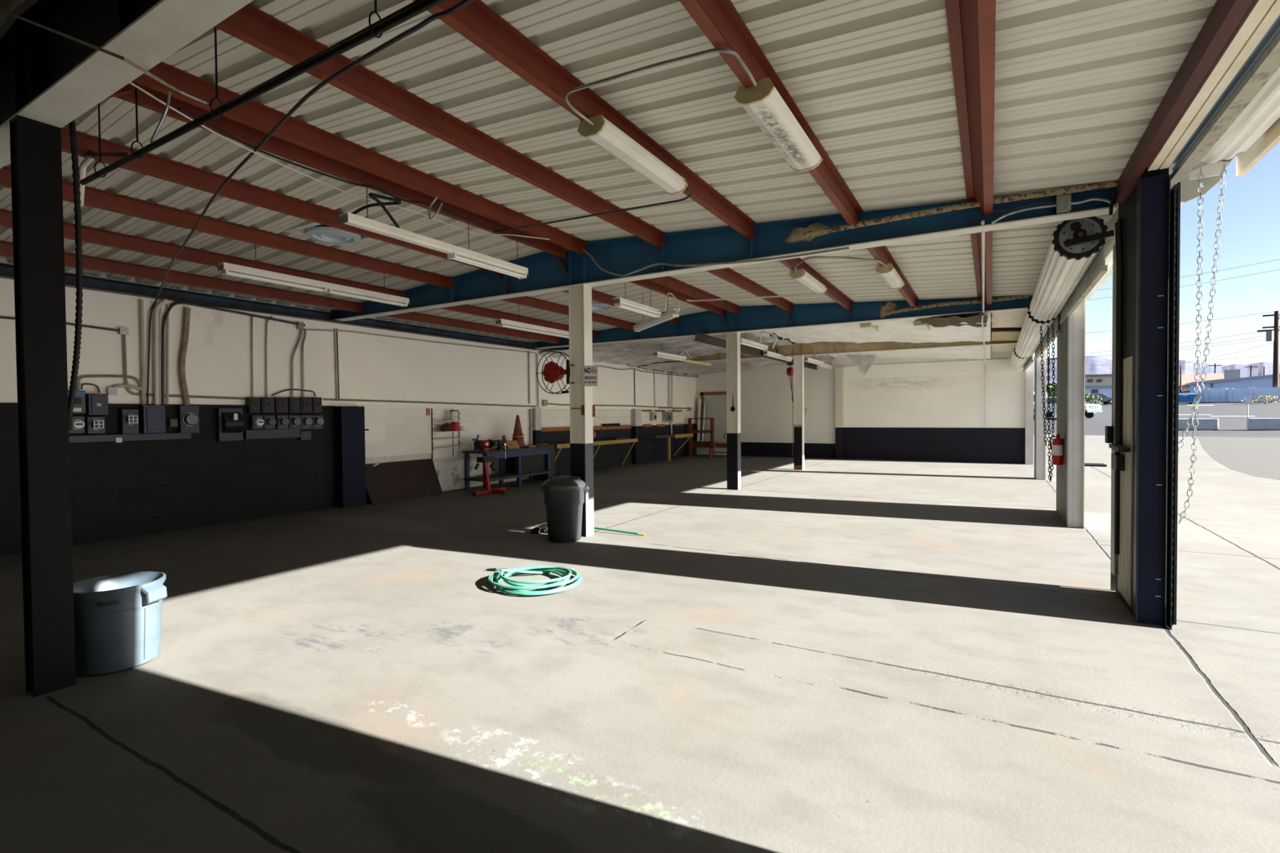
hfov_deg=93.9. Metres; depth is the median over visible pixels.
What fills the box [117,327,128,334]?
junction box
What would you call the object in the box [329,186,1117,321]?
roof beam
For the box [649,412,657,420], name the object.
box
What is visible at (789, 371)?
chain hoist
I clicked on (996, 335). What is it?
board
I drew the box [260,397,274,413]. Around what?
box
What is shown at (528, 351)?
conduit
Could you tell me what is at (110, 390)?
junction box
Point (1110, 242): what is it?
wall
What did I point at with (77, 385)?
conduit
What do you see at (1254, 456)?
pavement
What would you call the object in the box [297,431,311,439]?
junction box
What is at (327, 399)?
conduit
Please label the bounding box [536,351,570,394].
fan
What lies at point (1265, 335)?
power line
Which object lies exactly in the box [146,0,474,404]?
conduit
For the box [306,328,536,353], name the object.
conduit
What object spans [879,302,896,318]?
foam patch
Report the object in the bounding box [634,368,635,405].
conduit
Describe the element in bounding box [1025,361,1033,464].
wall
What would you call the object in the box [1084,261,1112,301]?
sheet edge
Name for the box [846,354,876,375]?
insulation
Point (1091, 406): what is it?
grille
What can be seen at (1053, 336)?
chain
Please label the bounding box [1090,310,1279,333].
power line
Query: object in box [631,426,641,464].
trim
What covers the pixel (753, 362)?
insulation
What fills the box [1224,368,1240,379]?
rooftop unit
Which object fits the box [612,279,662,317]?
strip light
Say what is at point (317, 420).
electric meter
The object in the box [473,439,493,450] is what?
grinder
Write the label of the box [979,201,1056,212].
conduit
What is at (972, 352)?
blanket
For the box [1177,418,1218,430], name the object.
block
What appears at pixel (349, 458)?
column
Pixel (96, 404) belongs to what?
box
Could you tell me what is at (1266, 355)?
power line
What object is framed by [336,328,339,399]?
conduit
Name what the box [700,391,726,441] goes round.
door
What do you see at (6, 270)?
girder
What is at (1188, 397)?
dumpster
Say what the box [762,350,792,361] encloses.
strip light
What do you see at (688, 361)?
strip light
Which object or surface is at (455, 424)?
tin
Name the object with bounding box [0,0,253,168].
roof beam
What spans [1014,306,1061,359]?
door
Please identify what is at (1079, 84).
ceiling
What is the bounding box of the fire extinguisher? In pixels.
[1049,434,1064,465]
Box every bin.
[73,571,167,675]
[505,453,545,473]
[538,475,589,542]
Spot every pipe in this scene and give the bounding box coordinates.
[79,0,446,185]
[143,0,422,146]
[696,399,701,441]
[700,401,706,441]
[801,179,1118,237]
[888,294,1028,314]
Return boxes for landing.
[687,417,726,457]
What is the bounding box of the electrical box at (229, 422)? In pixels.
[215,408,244,441]
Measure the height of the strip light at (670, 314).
0.655 m
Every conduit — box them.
[0,8,181,92]
[0,315,119,331]
[75,374,142,404]
[80,382,100,392]
[111,383,144,391]
[122,334,245,399]
[128,81,549,239]
[139,299,145,404]
[144,72,207,104]
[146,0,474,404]
[153,298,168,404]
[158,306,161,404]
[160,301,305,404]
[166,304,169,404]
[178,306,191,405]
[251,316,253,397]
[265,315,272,397]
[271,388,315,396]
[291,328,302,397]
[301,328,306,397]
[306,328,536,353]
[323,398,536,407]
[334,328,337,399]
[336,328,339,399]
[493,188,692,232]
[528,351,530,404]
[536,353,538,408]
[547,403,697,408]
[564,48,756,125]
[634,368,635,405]
[653,371,655,412]
[667,372,668,411]
[669,373,670,411]
[670,422,672,434]
[671,373,672,410]
[686,292,825,301]
[794,256,888,274]
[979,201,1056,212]
[981,220,986,426]
[991,204,1056,223]
[1071,197,1116,206]
[1114,222,1119,554]
[1117,217,1124,444]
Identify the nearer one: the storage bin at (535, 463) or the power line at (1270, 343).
the storage bin at (535, 463)
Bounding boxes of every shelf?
[431,410,471,450]
[463,469,555,481]
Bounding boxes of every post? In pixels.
[528,408,533,444]
[1035,348,1046,479]
[1066,298,1085,528]
[1133,173,1180,630]
[1244,395,1252,417]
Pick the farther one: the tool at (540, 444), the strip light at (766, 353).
the strip light at (766, 353)
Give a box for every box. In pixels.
[84,393,108,415]
[106,386,117,395]
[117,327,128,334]
[167,418,177,426]
[245,397,260,413]
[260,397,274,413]
[274,397,288,413]
[288,397,300,413]
[296,321,303,328]
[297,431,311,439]
[299,397,311,413]
[311,397,321,413]
[502,440,519,448]
[542,400,547,405]
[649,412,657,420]
[662,412,672,422]
[1055,192,1071,214]
[1105,426,1130,471]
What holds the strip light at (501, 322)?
hanging from the ceiling at (1079, 84)
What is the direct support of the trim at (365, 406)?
attached to the wall at (218, 361)
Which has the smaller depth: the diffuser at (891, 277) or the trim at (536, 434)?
the diffuser at (891, 277)
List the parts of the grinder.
motor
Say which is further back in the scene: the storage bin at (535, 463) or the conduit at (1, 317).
the storage bin at (535, 463)
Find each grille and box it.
[93,420,104,428]
[128,415,137,423]
[1089,405,1097,408]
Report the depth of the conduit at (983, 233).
8.21 m
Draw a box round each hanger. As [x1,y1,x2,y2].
[93,102,106,177]
[130,82,143,159]
[209,26,223,118]
[368,0,382,38]
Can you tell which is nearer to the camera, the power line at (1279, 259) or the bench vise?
the bench vise
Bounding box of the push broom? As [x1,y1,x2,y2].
[530,522,644,535]
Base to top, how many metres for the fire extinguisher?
0.420 m
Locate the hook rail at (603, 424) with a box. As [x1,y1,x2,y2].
[602,423,620,426]
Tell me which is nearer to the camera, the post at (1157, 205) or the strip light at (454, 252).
the post at (1157, 205)
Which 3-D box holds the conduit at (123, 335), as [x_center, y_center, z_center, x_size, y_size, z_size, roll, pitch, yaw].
[-6.131,-0.776,8.167,0.032,0.797,1.476,0,1,30]
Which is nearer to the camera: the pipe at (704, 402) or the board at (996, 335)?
the board at (996, 335)
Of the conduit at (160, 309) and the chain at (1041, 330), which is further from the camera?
the chain at (1041, 330)
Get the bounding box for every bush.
[1084,393,1103,404]
[1237,395,1279,404]
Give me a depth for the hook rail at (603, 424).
17.15 m
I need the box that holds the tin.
[450,422,459,431]
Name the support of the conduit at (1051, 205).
attached to the junction box at (1063, 203)
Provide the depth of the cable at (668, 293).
8.46 m
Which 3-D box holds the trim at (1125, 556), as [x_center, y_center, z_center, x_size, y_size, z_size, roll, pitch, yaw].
[3.732,0.399,4.601,0.007,1.840,0.507,0,1,30]
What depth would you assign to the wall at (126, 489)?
8.02 m
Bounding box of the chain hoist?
[786,363,806,456]
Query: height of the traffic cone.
0.714 m
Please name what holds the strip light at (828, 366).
hanging from the ceiling at (1079, 84)
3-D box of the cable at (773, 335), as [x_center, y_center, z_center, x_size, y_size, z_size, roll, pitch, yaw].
[2.908,-1.929,13.318,0.282,0.388,0.036,0,1,30]
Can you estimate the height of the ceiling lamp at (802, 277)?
0.108 m
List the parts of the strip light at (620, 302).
plate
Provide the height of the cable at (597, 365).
0.084 m
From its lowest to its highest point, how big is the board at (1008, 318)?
0.078 m
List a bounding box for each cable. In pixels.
[178,107,533,244]
[351,192,401,227]
[582,246,848,276]
[597,364,697,377]
[625,364,697,376]
[652,290,666,312]
[666,292,679,312]
[760,331,766,342]
[764,331,777,348]
[1108,189,1116,215]
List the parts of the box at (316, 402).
door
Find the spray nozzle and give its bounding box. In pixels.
[471,434,479,450]
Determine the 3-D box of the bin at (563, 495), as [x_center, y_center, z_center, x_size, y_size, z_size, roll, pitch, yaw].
[-0.910,0.982,7.199,0.554,0.767,0.520,0,1,30]
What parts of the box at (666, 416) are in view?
door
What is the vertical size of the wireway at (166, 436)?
0.100 m
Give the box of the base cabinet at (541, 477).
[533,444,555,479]
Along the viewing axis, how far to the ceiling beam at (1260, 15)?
2.97 m
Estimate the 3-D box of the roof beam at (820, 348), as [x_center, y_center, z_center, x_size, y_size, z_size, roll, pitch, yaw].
[4.320,-2.169,15.847,10.291,0.585,0.176,0,1,30]
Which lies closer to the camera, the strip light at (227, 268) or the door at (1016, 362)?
the strip light at (227, 268)
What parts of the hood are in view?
panel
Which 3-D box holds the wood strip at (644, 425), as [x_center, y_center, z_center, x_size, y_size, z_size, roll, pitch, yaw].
[0.240,-0.030,19.067,0.030,0.088,0.525,0,1,30]
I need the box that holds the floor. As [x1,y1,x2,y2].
[0,435,1279,852]
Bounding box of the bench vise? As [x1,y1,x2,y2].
[491,440,506,458]
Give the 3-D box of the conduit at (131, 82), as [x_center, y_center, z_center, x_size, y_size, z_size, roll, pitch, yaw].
[-2.148,-1.986,5.015,0.598,0.031,3.654,0,1,30]
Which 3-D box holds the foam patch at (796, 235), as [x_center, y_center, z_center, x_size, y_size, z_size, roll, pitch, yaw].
[1.670,-1.946,5.969,0.468,0.185,0.050,0,1,30]
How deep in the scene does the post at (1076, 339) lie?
7.68 m
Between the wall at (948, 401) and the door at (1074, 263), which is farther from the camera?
the wall at (948, 401)
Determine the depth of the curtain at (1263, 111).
3.80 m
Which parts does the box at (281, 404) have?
door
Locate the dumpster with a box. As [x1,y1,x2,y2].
[1178,392,1198,404]
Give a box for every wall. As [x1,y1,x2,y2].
[0,257,697,502]
[0,402,334,555]
[696,349,1025,455]
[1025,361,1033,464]
[1032,206,1118,359]
[1035,360,1036,402]
[1115,166,1168,616]
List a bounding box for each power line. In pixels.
[1087,332,1254,353]
[1088,269,1278,300]
[1088,335,1266,356]
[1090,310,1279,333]
[1091,355,1269,365]
[1093,339,1262,357]
[1096,258,1279,290]
[1181,342,1271,364]
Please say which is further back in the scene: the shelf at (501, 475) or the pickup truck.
the pickup truck
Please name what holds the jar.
on the wire shelf at (459, 420)
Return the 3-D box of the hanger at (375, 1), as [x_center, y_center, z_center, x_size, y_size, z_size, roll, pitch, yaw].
[-1.095,-1.809,2.474,0.010,0.392,0.068,0,1,30]
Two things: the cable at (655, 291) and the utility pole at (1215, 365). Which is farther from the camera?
the utility pole at (1215, 365)
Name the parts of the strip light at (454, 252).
plate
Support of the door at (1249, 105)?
in the wall
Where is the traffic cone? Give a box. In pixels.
[511,415,526,448]
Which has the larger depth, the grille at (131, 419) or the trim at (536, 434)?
the trim at (536, 434)
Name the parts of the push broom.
handle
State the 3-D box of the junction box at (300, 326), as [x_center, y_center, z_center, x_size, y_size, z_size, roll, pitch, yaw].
[-5.371,-1.591,9.448,0.070,0.110,0.084,0,1,30]
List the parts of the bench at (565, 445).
rail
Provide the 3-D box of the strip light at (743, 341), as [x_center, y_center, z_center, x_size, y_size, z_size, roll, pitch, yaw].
[2.608,-2.105,13.777,0.114,0.542,1.828,0,1,30]
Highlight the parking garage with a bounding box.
[1186,404,1213,405]
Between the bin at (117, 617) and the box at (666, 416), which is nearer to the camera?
the bin at (117, 617)
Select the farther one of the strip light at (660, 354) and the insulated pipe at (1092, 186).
the strip light at (660, 354)
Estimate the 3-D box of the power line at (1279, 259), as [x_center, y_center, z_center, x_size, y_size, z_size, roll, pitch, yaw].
[94.209,-26.146,102.122,30.161,3.307,1.268,0,1,30]
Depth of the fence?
67.66 m
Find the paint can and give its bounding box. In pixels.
[448,409,458,421]
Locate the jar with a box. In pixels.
[459,425,464,431]
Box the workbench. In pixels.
[462,446,555,490]
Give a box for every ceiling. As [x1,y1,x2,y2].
[0,0,1217,349]
[539,330,795,367]
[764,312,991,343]
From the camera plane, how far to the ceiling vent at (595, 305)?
10.70 m
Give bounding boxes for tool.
[533,443,548,446]
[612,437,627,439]
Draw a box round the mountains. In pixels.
[1033,355,1279,386]
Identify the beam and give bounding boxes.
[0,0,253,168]
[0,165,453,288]
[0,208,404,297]
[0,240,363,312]
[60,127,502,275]
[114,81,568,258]
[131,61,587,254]
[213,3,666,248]
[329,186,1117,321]
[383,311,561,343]
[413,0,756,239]
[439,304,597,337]
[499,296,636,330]
[533,295,1032,349]
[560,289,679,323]
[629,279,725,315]
[643,331,1017,364]
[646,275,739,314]
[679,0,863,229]
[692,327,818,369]
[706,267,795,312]
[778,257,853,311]
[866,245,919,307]
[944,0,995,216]
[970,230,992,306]
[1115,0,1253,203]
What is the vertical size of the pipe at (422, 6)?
0.032 m
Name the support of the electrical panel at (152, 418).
attached to the wall at (126, 489)
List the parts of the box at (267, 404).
door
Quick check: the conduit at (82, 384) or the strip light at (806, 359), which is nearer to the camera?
the conduit at (82, 384)
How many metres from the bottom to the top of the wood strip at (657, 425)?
0.083 m
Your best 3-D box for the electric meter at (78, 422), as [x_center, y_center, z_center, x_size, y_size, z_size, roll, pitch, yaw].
[-6.660,-0.018,7.070,0.177,0.208,0.152,0,1,30]
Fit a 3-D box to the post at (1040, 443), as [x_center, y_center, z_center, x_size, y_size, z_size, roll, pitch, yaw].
[8.798,-0.281,13.120,0.175,2.900,0.060,0,1,30]
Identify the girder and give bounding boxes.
[0,262,539,350]
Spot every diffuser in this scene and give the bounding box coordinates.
[793,273,826,293]
[878,268,903,288]
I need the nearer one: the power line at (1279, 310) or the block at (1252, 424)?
the block at (1252, 424)
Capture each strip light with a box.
[217,244,409,306]
[338,171,528,279]
[495,318,568,337]
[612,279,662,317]
[632,276,680,331]
[653,346,686,361]
[680,357,711,366]
[740,332,768,350]
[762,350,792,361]
[804,355,824,365]
[817,355,833,369]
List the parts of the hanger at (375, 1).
rod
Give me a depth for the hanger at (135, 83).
3.61 m
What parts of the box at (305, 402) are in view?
door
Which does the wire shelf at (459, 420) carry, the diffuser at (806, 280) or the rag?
the rag
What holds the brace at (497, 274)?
attached to the roof beam at (546, 274)
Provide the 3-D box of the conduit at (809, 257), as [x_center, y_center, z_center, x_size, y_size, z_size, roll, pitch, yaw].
[2.290,-1.919,7.058,1.110,0.122,0.668,0,1,30]
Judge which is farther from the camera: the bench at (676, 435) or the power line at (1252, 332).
the power line at (1252, 332)
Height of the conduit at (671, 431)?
0.433 m
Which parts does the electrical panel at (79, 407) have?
door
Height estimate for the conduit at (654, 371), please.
1.327 m
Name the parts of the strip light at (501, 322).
plate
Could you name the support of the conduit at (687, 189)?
attached to the ceiling lamp at (603, 133)
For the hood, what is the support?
attached to the door at (1249, 105)
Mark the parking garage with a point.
(1186, 405)
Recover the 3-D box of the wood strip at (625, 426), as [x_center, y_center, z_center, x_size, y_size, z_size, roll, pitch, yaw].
[-0.761,0.021,17.357,0.030,0.114,1.914,0,1,30]
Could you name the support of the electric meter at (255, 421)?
attached to the wall at (126, 489)
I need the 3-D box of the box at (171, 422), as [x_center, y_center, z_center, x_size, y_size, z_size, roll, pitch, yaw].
[-6.203,-0.047,7.944,0.082,0.110,0.090,0,1,30]
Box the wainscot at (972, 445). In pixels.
[741,427,1025,463]
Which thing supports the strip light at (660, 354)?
hanging from the ceiling at (1079, 84)
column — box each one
[9,115,75,697]
[333,406,366,508]
[568,284,602,537]
[724,332,741,489]
[793,355,804,470]
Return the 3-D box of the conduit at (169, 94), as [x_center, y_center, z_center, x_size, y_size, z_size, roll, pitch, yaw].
[-2.847,-1.838,3.545,0.132,0.306,0.033,0,1,-1]
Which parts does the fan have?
hub plate, mount plate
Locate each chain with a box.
[67,119,83,430]
[1040,325,1047,445]
[1046,325,1051,479]
[1049,324,1055,481]
[1177,163,1226,452]
[1178,167,1204,524]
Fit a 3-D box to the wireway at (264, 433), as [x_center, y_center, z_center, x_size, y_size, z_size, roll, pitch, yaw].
[-5.553,0.113,9.037,0.100,0.132,0.790,0,1,30]
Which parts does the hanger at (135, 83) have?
rod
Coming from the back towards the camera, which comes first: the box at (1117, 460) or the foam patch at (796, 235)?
the foam patch at (796, 235)
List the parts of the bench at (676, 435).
leg, rail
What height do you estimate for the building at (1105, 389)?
2.645 m
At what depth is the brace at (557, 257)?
7.48 m
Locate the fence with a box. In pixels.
[1195,386,1279,402]
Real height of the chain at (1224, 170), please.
2.105 m
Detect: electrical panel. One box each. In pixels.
[67,390,85,413]
[138,404,165,433]
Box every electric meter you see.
[68,416,84,434]
[84,416,105,434]
[118,408,138,434]
[177,405,199,433]
[248,414,264,429]
[262,414,275,429]
[275,414,288,429]
[288,414,301,429]
[300,414,312,429]
[311,414,324,429]
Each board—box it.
[364,408,431,457]
[365,458,442,504]
[431,408,527,458]
[991,309,1027,328]
[991,330,1021,341]
[991,343,1016,351]
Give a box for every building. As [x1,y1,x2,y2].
[1084,373,1111,385]
[1084,385,1111,397]
[1178,373,1224,391]
[1186,373,1279,392]
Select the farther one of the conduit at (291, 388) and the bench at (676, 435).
the bench at (676, 435)
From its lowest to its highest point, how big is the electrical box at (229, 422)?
0.469 m
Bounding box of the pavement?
[1197,436,1279,479]
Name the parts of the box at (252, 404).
door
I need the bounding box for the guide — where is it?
[1110,244,1116,591]
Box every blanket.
[639,355,834,375]
[827,345,990,359]
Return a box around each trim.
[355,405,697,409]
[532,408,541,430]
[532,430,541,444]
[631,408,641,426]
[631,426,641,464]
[835,366,844,427]
[835,427,844,458]
[844,358,1025,378]
[1034,360,1035,479]
[1056,312,1067,524]
[1117,355,1133,606]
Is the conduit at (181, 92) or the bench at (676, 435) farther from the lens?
the bench at (676, 435)
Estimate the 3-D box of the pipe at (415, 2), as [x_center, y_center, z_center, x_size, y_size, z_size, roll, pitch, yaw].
[-1.623,-1.682,2.810,3.850,0.038,0.018,0,1,30]
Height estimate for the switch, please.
0.076 m
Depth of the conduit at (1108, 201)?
4.74 m
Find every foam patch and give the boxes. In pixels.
[785,222,829,243]
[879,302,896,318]
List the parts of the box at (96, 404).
door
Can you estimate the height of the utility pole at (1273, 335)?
10.152 m
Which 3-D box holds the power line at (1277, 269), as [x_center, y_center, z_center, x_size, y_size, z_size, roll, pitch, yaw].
[95.201,-24.788,103.197,30.479,3.288,1.280,0,1,30]
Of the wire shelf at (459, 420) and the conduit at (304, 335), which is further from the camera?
the wire shelf at (459, 420)
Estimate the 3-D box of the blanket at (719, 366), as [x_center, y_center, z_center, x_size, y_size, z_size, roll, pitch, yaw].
[3.170,-2.035,19.108,4.990,0.551,4.300,0,1,30]
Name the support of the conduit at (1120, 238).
attached to the wall at (1127, 209)
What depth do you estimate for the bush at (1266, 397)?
62.26 m
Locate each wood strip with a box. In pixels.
[541,426,569,431]
[595,424,631,430]
[643,423,652,426]
[656,409,665,412]
[656,423,665,426]
[673,409,681,412]
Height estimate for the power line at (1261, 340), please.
1.818 m
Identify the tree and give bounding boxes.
[1046,382,1057,396]
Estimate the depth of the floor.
3.36 m
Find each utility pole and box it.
[1046,357,1057,383]
[1179,365,1182,392]
[1208,363,1222,373]
[1244,364,1257,377]
[1257,311,1279,386]
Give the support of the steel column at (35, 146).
on the floor
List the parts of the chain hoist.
load chain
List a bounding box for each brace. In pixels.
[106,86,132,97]
[495,273,511,288]
[555,255,568,276]
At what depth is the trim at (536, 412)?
14.24 m
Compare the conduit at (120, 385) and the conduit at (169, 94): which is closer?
the conduit at (169, 94)
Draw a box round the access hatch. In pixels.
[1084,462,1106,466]
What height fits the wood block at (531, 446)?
0.040 m
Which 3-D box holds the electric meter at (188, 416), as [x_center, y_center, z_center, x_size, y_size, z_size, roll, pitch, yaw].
[-6.076,-0.097,8.069,0.175,0.376,0.221,0,1,30]
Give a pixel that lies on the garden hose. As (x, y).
(502, 573)
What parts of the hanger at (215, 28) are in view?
rod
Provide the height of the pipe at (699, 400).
1.559 m
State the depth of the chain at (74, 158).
3.34 m
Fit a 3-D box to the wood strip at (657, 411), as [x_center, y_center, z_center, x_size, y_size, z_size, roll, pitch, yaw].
[0.683,-0.522,19.821,0.030,0.071,0.568,0,1,30]
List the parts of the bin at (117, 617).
handle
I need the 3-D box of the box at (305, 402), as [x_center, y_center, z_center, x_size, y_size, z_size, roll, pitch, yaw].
[-5.293,-0.338,9.459,0.120,0.247,0.178,0,1,30]
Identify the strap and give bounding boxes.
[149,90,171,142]
[428,195,443,219]
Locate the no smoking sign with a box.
[582,365,598,386]
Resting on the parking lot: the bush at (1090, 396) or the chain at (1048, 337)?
the bush at (1090, 396)
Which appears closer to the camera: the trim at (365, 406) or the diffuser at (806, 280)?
the diffuser at (806, 280)
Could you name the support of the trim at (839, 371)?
attached to the wall at (948, 401)
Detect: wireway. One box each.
[69,432,191,443]
[243,429,300,439]
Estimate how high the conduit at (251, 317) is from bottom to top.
1.231 m
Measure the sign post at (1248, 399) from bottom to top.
1.712 m
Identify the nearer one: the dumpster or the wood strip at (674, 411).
the wood strip at (674, 411)
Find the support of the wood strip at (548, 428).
attached to the wall at (218, 361)
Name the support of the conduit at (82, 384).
attached to the wall at (218, 361)
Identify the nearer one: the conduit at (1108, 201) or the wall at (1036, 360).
the conduit at (1108, 201)
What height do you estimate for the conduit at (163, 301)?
1.404 m
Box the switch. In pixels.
[74,397,81,404]
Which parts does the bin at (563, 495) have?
lid, handle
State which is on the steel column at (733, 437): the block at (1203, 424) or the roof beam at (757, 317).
the roof beam at (757, 317)
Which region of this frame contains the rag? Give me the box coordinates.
[440,422,453,431]
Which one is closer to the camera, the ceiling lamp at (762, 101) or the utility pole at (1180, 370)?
the ceiling lamp at (762, 101)
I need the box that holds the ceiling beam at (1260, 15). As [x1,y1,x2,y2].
[1147,0,1279,170]
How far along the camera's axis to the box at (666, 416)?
19.98 m
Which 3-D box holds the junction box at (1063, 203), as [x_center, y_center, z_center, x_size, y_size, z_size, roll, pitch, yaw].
[3.451,-1.809,4.880,0.095,0.142,0.136,0,1,30]
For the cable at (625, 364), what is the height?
0.174 m
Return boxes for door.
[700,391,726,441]
[1008,345,1033,372]
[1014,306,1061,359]
[1029,216,1114,324]
[1170,14,1279,182]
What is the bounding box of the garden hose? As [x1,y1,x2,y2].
[486,565,582,595]
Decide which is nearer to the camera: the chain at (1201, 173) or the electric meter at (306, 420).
the chain at (1201, 173)
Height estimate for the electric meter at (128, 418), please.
0.317 m
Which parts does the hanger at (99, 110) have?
rod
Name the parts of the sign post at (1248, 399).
plate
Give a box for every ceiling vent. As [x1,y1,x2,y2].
[284,221,373,246]
[591,300,617,310]
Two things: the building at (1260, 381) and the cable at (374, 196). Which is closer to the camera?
the cable at (374, 196)
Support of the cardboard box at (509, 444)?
on the workbench
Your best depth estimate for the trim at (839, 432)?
19.54 m
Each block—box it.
[524,444,536,447]
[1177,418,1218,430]
[1246,417,1279,430]
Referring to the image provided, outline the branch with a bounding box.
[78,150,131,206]
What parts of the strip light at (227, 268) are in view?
plate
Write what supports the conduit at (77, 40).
attached to the roof beam at (47, 77)
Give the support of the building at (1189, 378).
on the parking lot
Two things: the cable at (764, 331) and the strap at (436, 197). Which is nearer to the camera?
the strap at (436, 197)
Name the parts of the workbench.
leg, leg, leg, leg, leg, leg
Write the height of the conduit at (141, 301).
1.348 m
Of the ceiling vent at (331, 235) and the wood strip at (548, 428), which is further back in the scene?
the wood strip at (548, 428)
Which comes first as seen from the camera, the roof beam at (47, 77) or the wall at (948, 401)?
the roof beam at (47, 77)
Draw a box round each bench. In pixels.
[548,438,637,465]
[641,433,693,461]
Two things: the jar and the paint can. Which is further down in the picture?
the jar
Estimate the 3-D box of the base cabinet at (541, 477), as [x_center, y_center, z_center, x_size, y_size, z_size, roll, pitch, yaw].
[-2.264,0.833,13.980,0.530,0.820,0.200,0,1,30]
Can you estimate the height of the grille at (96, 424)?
0.096 m
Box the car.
[1084,393,1111,404]
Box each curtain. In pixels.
[1029,236,1101,321]
[1200,67,1279,164]
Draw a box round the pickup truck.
[1033,396,1102,417]
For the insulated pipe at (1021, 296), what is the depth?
9.73 m
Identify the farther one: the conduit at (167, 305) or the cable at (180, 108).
the conduit at (167, 305)
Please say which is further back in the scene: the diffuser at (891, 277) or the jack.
the jack
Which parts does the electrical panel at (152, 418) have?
door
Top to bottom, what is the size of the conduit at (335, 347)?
1.178 m
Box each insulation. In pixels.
[745,359,759,365]
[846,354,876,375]
[914,315,987,327]
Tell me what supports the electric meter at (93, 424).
attached to the wall at (126, 489)
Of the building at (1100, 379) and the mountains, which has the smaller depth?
the building at (1100, 379)
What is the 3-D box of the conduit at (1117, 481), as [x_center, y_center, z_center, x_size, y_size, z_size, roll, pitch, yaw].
[3.814,-0.301,4.783,0.030,2.651,0.051,0,1,9]
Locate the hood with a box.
[1168,116,1279,204]
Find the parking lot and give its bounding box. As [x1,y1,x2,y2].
[1033,386,1279,437]
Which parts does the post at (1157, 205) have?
plate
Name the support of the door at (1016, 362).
in the wall at (1036, 360)
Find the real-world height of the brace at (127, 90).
0.176 m
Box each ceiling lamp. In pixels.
[577,114,688,195]
[733,76,822,172]
[788,268,827,293]
[859,322,878,333]
[875,262,904,288]
[913,320,930,331]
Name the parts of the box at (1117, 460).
lever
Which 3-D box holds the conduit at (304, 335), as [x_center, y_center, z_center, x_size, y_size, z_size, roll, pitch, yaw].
[-5.336,-1.008,9.505,0.032,1.083,0.088,0,1,30]
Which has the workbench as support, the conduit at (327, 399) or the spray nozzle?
the spray nozzle
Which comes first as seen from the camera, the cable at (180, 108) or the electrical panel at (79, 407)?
the cable at (180, 108)
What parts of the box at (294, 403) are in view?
door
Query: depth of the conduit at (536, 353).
14.40 m
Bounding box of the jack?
[472,456,506,496]
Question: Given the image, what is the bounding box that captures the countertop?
[462,446,551,453]
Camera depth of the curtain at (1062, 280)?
6.35 m
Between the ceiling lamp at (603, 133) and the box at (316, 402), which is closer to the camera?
the ceiling lamp at (603, 133)
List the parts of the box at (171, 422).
door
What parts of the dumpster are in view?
lid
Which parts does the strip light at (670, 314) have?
plate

